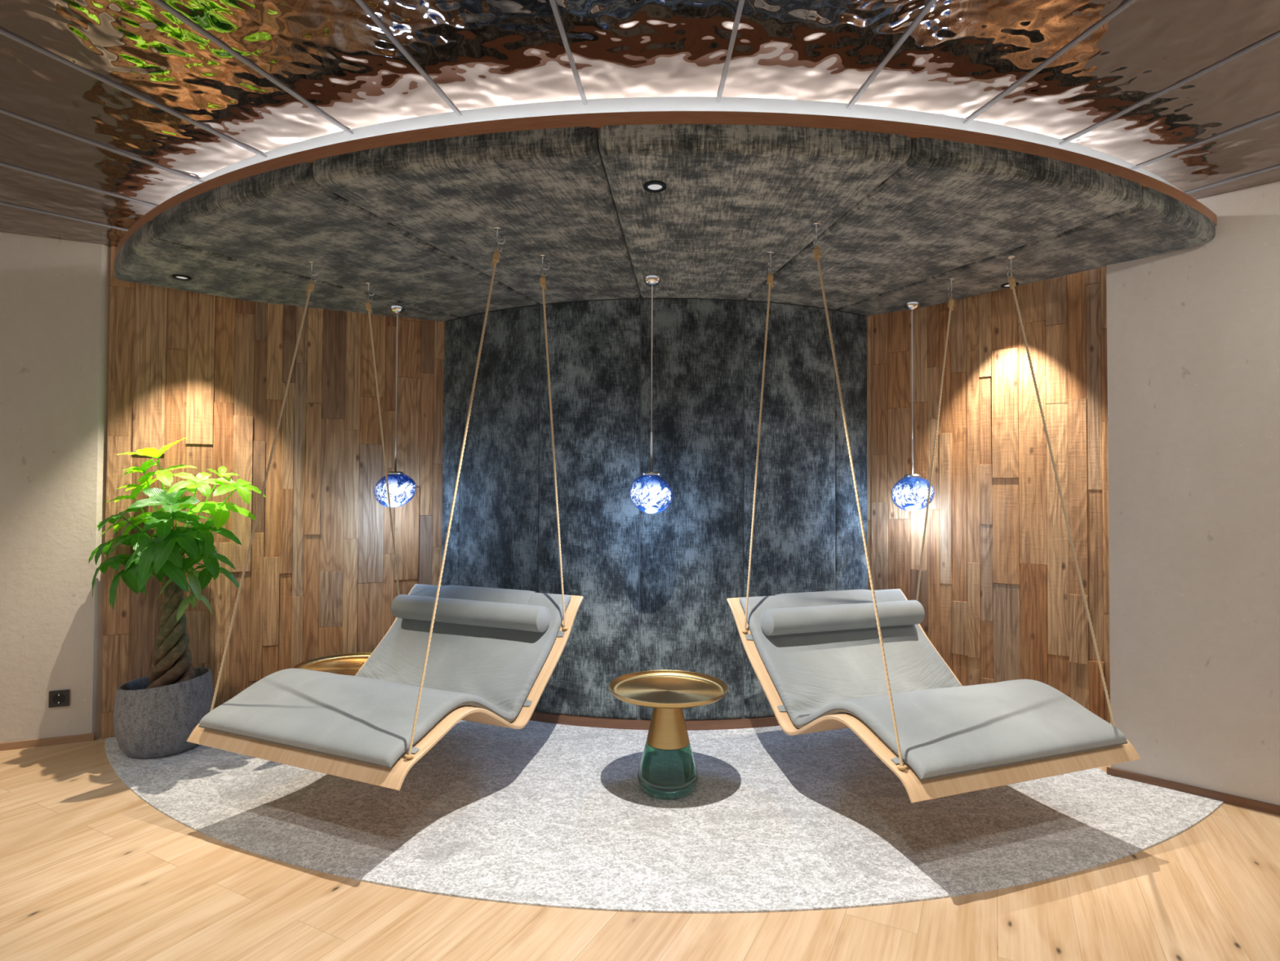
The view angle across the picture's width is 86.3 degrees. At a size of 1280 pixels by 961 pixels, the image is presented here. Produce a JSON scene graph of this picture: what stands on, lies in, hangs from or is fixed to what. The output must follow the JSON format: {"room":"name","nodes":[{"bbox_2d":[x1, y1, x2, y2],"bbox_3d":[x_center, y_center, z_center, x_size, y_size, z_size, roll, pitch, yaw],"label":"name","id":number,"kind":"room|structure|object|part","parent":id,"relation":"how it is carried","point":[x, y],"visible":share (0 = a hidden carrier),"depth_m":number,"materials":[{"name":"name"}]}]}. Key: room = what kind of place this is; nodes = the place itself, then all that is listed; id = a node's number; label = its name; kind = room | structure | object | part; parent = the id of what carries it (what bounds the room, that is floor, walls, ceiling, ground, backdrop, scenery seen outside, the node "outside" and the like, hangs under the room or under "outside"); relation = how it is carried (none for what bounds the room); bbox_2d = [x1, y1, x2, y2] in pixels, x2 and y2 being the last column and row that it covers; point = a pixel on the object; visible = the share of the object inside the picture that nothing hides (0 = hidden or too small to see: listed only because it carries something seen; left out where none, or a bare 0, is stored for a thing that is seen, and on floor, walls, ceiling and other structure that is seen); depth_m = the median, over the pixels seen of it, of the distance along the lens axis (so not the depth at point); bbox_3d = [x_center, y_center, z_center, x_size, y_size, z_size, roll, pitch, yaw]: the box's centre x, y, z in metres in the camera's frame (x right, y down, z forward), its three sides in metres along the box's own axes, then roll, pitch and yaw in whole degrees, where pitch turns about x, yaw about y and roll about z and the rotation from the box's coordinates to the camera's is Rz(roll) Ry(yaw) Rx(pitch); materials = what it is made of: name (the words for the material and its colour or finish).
{"room":"spa relaxation room","nodes":[
{"label":"spa relaxation room","id":0,"kind":"room"},
{"bbox_2d":[0,232,447,742],"bbox_3d":[-3.669,0.042,3.232,5.376,2.550,0.233,1,-1,-25],"label":"wall","id":1,"kind":"structure","parent":0,"point":[211,371],"depth_m":3.70,"materials":[{"name":"brown wood"}]},
{"bbox_2d":[0,732,94,751],"bbox_3d":[-4.451,1.286,2.781,3.612,0.036,0.012,1,-1,-23],"label":"baseboard","id":2,"kind":"structure","parent":1,"relation":"attached to","point":[88,736],"depth_m":3.41,"materials":[{"name":"brown wood"}]},
{"bbox_2d":[48,688,69,707],"bbox_3d":[-2.922,1.097,3.433,0.081,0.081,0.011,1,-1,-23],"label":"wall socket","id":3,"kind":"object","parent":1,"relation":"attached to","point":[58,698],"visible":1,"depth_m":3.43,"materials":[{"name":"black plastic"}]},
{"bbox_2d":[0,0,1279,247],"bbox_3d":[0.186,-1.277,0.704,18.908,0.036,8.971,0,-1,0],"label":"ceiling","id":4,"kind":"structure","parent":0,"point":[111,111],"depth_m":2.08,"materials":[{"name":"brown metal"}]},
{"bbox_2d":[113,111,1217,513],"bbox_3d":[-0.110,-0.485,3.181,5.092,1.284,2.157,0,-1,0],"label":"ceiling canopy","id":5,"kind":"object","parent":4,"relation":"attached to","point":[649,492],"depth_m":2.67,"materials":[{"name":"grey fabric"}]},
{"bbox_3d":[-2.274,-1.007,3.386,0.080,0.008,0.080,0,-1,0],"label":"recessed spotlight","id":6,"kind":"part","parent":5,"relation":"part of","materials":[{"name":"metal"}]},
{"bbox_3d":[-1.903,-1.045,3.763,0.823,0.087,1.605,-1,-1,37],"label":"padded panel","id":7,"kind":"part","parent":5,"relation":"part of","materials":[{"name":"grey fabric"}]},
{"bbox_2d":[308,261,319,282],"bbox_3d":[-1.515,-0.965,3.167,0.051,0.092,0.032,0,-1,6],"label":"ceiling hook","id":8,"kind":"object","parent":5,"relation":"attached to","point":[309,262],"visible":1,"depth_m":3.17,"materials":[{"name":"metal"}]},
{"bbox_2d":[186,248,583,790],"bbox_3d":[-1.016,0.059,3.030,1.070,1.977,1.264,0,-1,24],"label":"lounger","id":9,"kind":"object","parent":8,"relation":"hanging from","point":[371,726],"visible":0.92,"depth_m":2.72,"materials":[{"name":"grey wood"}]},
{"bbox_3d":[-1.025,0.790,3.002,0.964,0.482,1.215,0,-1,24],"label":"mattress","id":10,"kind":"part","parent":9,"relation":"part of","materials":[{"name":"grey fabric"}]},
{"bbox_2d":[391,585,551,631],"bbox_3d":[-0.824,0.636,3.460,0.912,0.163,0.275,0,-1,24],"label":"roll","id":11,"kind":"object","parent":9,"relation":"on","point":[496,607],"visible":0.97,"depth_m":3.38,"materials":[{"name":"grey fabric"}]},
{"bbox_3d":[-1.226,-1.051,3.290,1.048,0.087,1.618,0,-1,29],"label":"padded panel","id":12,"kind":"part","parent":5,"relation":"part of","materials":[{"name":"grey fabric"}]},
{"bbox_2d":[364,282,374,301],"bbox_3d":[-1.377,-0.958,3.481,0.051,0.092,0.032,0,-1,7],"label":"ceiling hook","id":13,"kind":"object","parent":5,"relation":"attached to","point":[366,283],"visible":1,"depth_m":3.48,"materials":[{"name":"metal"}]},
{"bbox_3d":[-1.389,-0.421,3.890,0.223,1.148,0.206,0,-1,0],"label":"pendant lamp","id":14,"kind":"part","parent":5,"relation":"part of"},
{"bbox_3d":[-1.391,0.057,3.881,0.223,0.191,0.206,0,-1,0],"label":"glass globe","id":15,"kind":"part","parent":5,"relation":"part of","materials":[{"name":"blue glass"}]},
{"bbox_3d":[-1.391,-0.143,3.885,0.011,0.202,0.012,0,-1,0],"label":"stem","id":16,"kind":"part","parent":5,"relation":"part of","materials":[{"name":"metal"}]},
{"bbox_3d":[-1.389,-0.590,3.894,0.005,0.712,0.005,0,-1,22],"label":"cord","id":17,"kind":"part","parent":5,"relation":"part of","materials":[{"name":"grey metal"}]},
{"bbox_3d":[-0.464,-1.053,2.996,1.026,0.087,1.617,0,-1,13],"label":"padded panel","id":18,"kind":"part","parent":5,"relation":"part of","materials":[{"name":"grey fabric"}]},
{"bbox_2d":[493,227,505,251],"bbox_3d":[-0.566,-0.969,2.751,0.051,0.092,0.032,0,-1,6],"label":"ceiling hook","id":19,"kind":"object","parent":5,"relation":"attached to","point":[497,229],"visible":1,"depth_m":2.75,"materials":[{"name":"metal"}]},
{"bbox_2d":[538,254,550,276],"bbox_3d":[-0.428,-0.962,3.065,0.051,0.092,0.032,0,-1,6],"label":"ceiling hook","id":20,"kind":"object","parent":5,"relation":"attached to","point":[542,256],"visible":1,"depth_m":3.06,"materials":[{"name":"metal"}]},
{"bbox_3d":[0.056,-0.135,3.324,0.011,0.202,0.012,0,-1,0],"label":"stem","id":21,"kind":"part","parent":5,"relation":"part of","materials":[{"name":"metal"}]},
{"bbox_3d":[0.056,0.066,3.319,0.211,0.190,0.221,0,-1,0],"label":"glass globe","id":22,"kind":"part","parent":5,"relation":"part of","materials":[{"name":"blue glass"}]},
{"bbox_3d":[0.058,-0.588,3.333,0.005,0.725,0.005,0,-1,22],"label":"cord","id":23,"kind":"part","parent":5,"relation":"part of","materials":[{"name":"grey metal"}]},
{"bbox_3d":[0.052,-1.016,2.363,0.080,0.008,0.080,0,-1,0],"label":"recessed spotlight","id":24,"kind":"part","parent":5,"relation":"part of","materials":[{"name":"metal"}]},
{"bbox_3d":[-0.107,-1.066,3.192,5.092,0.123,2.157,0,-1,0],"label":"ceiling canopy","id":25,"kind":"part","parent":5,"relation":"part of","materials":[{"name":"grey fabric"}]},
{"bbox_3d":[0.370,-1.051,2.930,1.002,0.087,1.634,0,-1,0],"label":"padded panel","id":26,"kind":"part","parent":5,"relation":"part of","materials":[{"name":"grey fabric"}]},
{"bbox_2d":[766,251,773,274],"bbox_3d":[0.576,-0.958,3.022,0.032,0.092,0.051,0,-1,-5],"label":"ceiling hook","id":27,"kind":"object","parent":5,"relation":"attached to","point":[771,253],"visible":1,"depth_m":3.01,"materials":[{"name":"metal"}]},
{"bbox_2d":[812,222,820,247],"bbox_3d":[0.695,-0.964,2.700,0.032,0.092,0.051,0,-1,-5],"label":"ceiling hook","id":28,"kind":"object","parent":5,"relation":"attached to","point":[815,224],"visible":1,"depth_m":2.69,"materials":[{"name":"metal"}]},
{"bbox_3d":[0.696,-1.008,2.692,0.032,0.003,0.032,0,-1,-5],"label":"plate","id":29,"kind":"part","parent":28,"relation":"part of","materials":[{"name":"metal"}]},
{"bbox_3d":[1.501,-0.127,3.758,0.011,0.202,0.012,0,-1,0],"label":"stem","id":30,"kind":"part","parent":5,"relation":"part of","materials":[{"name":"metal"}]},
{"bbox_3d":[1.503,-0.576,3.767,0.005,0.717,0.005,0,-1,22],"label":"cord","id":31,"kind":"part","parent":5,"relation":"part of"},
{"bbox_3d":[1.502,-0.408,3.763,0.225,1.152,0.204,0,-1,0],"label":"pendant lamp","id":32,"kind":"part","parent":5,"relation":"part of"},
{"bbox_3d":[1.500,0.073,3.753,0.225,0.190,0.204,0,-1,0],"label":"glass globe","id":33,"kind":"part","parent":5,"relation":"part of","materials":[{"name":"blue glass"}]},
{"bbox_3d":[1.118,-1.044,3.077,1.032,0.087,1.618,1,-1,-19],"label":"padded panel","id":34,"kind":"part","parent":5,"relation":"part of","materials":[{"name":"grey fabric"}]},
{"bbox_2d":[947,278,955,297],"bbox_3d":[1.537,-0.946,3.378,0.032,0.092,0.051,0,-1,-5],"label":"ceiling hook","id":35,"kind":"object","parent":5,"relation":"attached to","point":[950,279],"visible":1,"depth_m":3.37,"materials":[{"name":"metal"}]},
{"bbox_2d":[726,244,1140,802],"bbox_3d":[1.137,0.068,2.940,1.060,1.977,1.264,1,-1,-20],"label":"lounger","id":36,"kind":"object","parent":35,"relation":"hanging from","point":[941,736],"visible":0.97,"depth_m":2.61,"materials":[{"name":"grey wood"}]},
{"bbox_2d":[760,589,924,635],"bbox_3d":[0.967,0.643,3.381,0.902,0.163,0.275,1,-1,-20],"label":"roll","id":37,"kind":"object","parent":36,"relation":"on","point":[851,609],"visible":0.97,"depth_m":3.29,"materials":[{"name":"grey fabric"}]},
{"bbox_3d":[1.139,0.798,2.913,0.954,0.482,1.215,1,-1,-20],"label":"mattress","id":38,"kind":"part","parent":36,"relation":"part of","materials":[{"name":"grey fabric"}]},
{"bbox_3d":[1.868,-0.986,3.446,0.080,0.008,0.080,0,-1,0],"label":"recessed spotlight","id":39,"kind":"part","parent":5,"relation":"part of","materials":[{"name":"metal"}]},
{"bbox_2d":[1005,255,1014,278],"bbox_3d":[1.657,-0.952,3.057,0.032,0.092,0.051,0,-1,-5],"label":"ceiling hook","id":40,"kind":"object","parent":5,"relation":"attached to","point":[1011,256],"visible":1,"depth_m":3.05,"materials":[{"name":"metal"}]},
{"bbox_3d":[1.749,-1.035,3.369,0.667,0.087,1.601,1,-1,-30],"label":"padded panel","id":41,"kind":"part","parent":5,"relation":"part of","materials":[{"name":"grey fabric"}]},
{"bbox_2d":[0,737,1279,960],"bbox_3d":[-0.006,1.316,-0.226,14.000,0.100,9.200,0,-1,0],"label":"floor","id":42,"kind":"structure","parent":0,"point":[91,870],"depth_m":2.06,"materials":[{"name":"brown wood"}]},
{"bbox_2d":[104,720,1223,912],"bbox_3d":[-0.147,1.329,3.134,5.184,0.006,2.127,0,-1,0],"label":"rug","id":43,"kind":"object","parent":42,"relation":"on","point":[537,813],"visible":0.83,"depth_m":2.64,"materials":[{"name":"carpet"}]},
{"bbox_2d":[88,437,266,758],"bbox_3d":[-2.334,0.552,3.424,0.787,1.538,0.566,0,-1,32],"label":"potted tree","id":44,"kind":"object","parent":43,"relation":"on","point":[155,714],"visible":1,"depth_m":3.30,"materials":[{"name":"green plant"}]},
{"bbox_3d":[-2.350,1.141,3.378,0.408,0.358,0.408,0,-1,0],"label":"pot","id":45,"kind":"part","parent":44,"relation":"part of","materials":[{"name":"ceramic"}]},
{"bbox_3d":[-2.336,0.750,3.402,0.182,0.693,0.183,0,-1,0],"label":"trunk stem","id":46,"kind":"part","parent":44,"relation":"part of","materials":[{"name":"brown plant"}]},
{"bbox_3d":[-2.307,0.751,3.406,0.208,0.694,0.147,1,-1,-25],"label":"trunk stem","id":47,"kind":"part","parent":44,"relation":"part of","materials":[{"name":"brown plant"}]},
{"bbox_3d":[-2.330,0.750,3.365,0.208,0.694,0.147,1,-1,-25],"label":"trunk stem","id":48,"kind":"part","parent":44,"relation":"part of","materials":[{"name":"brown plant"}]},
{"bbox_3d":[-2.298,0.750,3.383,0.166,0.693,0.178,1,-1,-38],"label":"trunk stem","id":49,"kind":"part","parent":44,"relation":"part of","materials":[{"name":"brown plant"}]},
{"bbox_2d":[292,652,372,675],"bbox_3d":[-1.581,1.160,3.678,0.536,0.339,0.536,0,-1,0],"label":"side table","id":50,"kind":"object","parent":43,"relation":"on","point":[347,664],"visible":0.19,"depth_m":3.77,"materials":[{"name":"gold metal"}]},
{"bbox_2d":[608,670,728,799],"bbox_3d":[0.120,1.100,2.924,0.508,0.444,0.508,0,-1,0],"label":"side table","id":51,"kind":"object","parent":43,"relation":"on","point":[668,770],"visible":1,"depth_m":2.86,"materials":[{"name":"gold metal"}]},
{"bbox_3d":[0.119,1.215,2.921,0.260,0.214,0.260,0,-1,0],"label":"glass","id":52,"kind":"part","parent":51,"relation":"part of","materials":[{"name":"green glass"}]},
{"bbox_2d":[608,670,728,708],"bbox_3d":[0.121,0.892,2.928,0.508,0.026,0.508,0,-1,0],"label":"table top","id":53,"kind":"object","parent":51,"relation":"on","point":[663,689],"depth_m":2.94,"materials":[{"name":"gold metal"}]},
{"bbox_2d":[441,278,867,720],"bbox_3d":[0.048,0.074,3.984,2.616,2.550,0.574,0,-1,4],"label":"wall","id":54,"kind":"structure","parent":0,"point":[655,588],"depth_m":3.75,"materials":[{"name":"fabric"}]},
{"bbox_3d":[-1.166,0.155,4.199,0.199,2.281,0.032,-1,-1,40],"label":"padded panel","id":55,"kind":"part","parent":54,"relation":"part of","materials":[{"name":"blue fabric"}]},
{"bbox_3d":[-0.833,0.153,3.980,0.591,2.281,0.051,0,-1,29],"label":"padded panel","id":56,"kind":"part","parent":54,"relation":"part of","materials":[{"name":"blue fabric"}]},
{"bbox_3d":[-0.287,0.151,3.769,0.578,2.281,0.050,0,-1,13],"label":"padded panel","id":57,"kind":"part","parent":54,"relation":"part of","materials":[{"name":"blue fabric"}]},
{"bbox_2d":[529,711,779,729],"bbox_3d":[0.033,1.323,3.900,2.627,0.050,0.474,0,-1,4],"label":"baseboard","id":58,"kind":"structure","parent":54,"relation":"attached to","point":[536,716],"depth_m":3.69,"materials":[{"name":"brown wood"}]},
{"bbox_3d":[0.284,0.153,3.718,0.566,2.281,0.049,0,-1,-3],"label":"padded panel","id":59,"kind":"part","parent":54,"relation":"part of","materials":[{"name":"blue fabric"}]},
{"bbox_3d":[0.849,0.158,3.827,0.582,2.281,0.050,1,-1,-19],"label":"padded panel","id":60,"kind":"part","parent":54,"relation":"part of","materials":[{"name":"blue fabric"}]},
{"bbox_3d":[1.246,0.163,4.002,0.279,2.281,0.035,1,-1,-31],"label":"padded panel","id":61,"kind":"part","parent":54,"relation":"part of","materials":[{"name":"blue fabric"}]},
{"bbox_2d":[864,266,1110,723],"bbox_3d":[1.837,0.078,3.744,1.285,2.550,0.120,-1,-1,37],"label":"wall","id":62,"kind":"structure","parent":0,"point":[1000,595],"depth_m":3.62,"materials":[{"name":"brown wood"}]},
{"bbox_2d":[1106,181,1279,804],"bbox_3d":[3.485,0.052,2.038,3.448,2.550,0.153,-1,-2,42],"label":"wall","id":63,"kind":"structure","parent":0,"point":[1193,332],"depth_m":2.91,"materials":[{"name":"paint"}]},
{"bbox_2d":[1106,766,1279,815],"bbox_3d":[3.400,1.308,1.972,3.414,0.036,0.014,-1,-2,42],"label":"baseboard","id":64,"kind":"structure","parent":63,"relation":"attached to","point":[1228,798],"depth_m":2.88,"materials":[{"name":"wood"}]}
]}

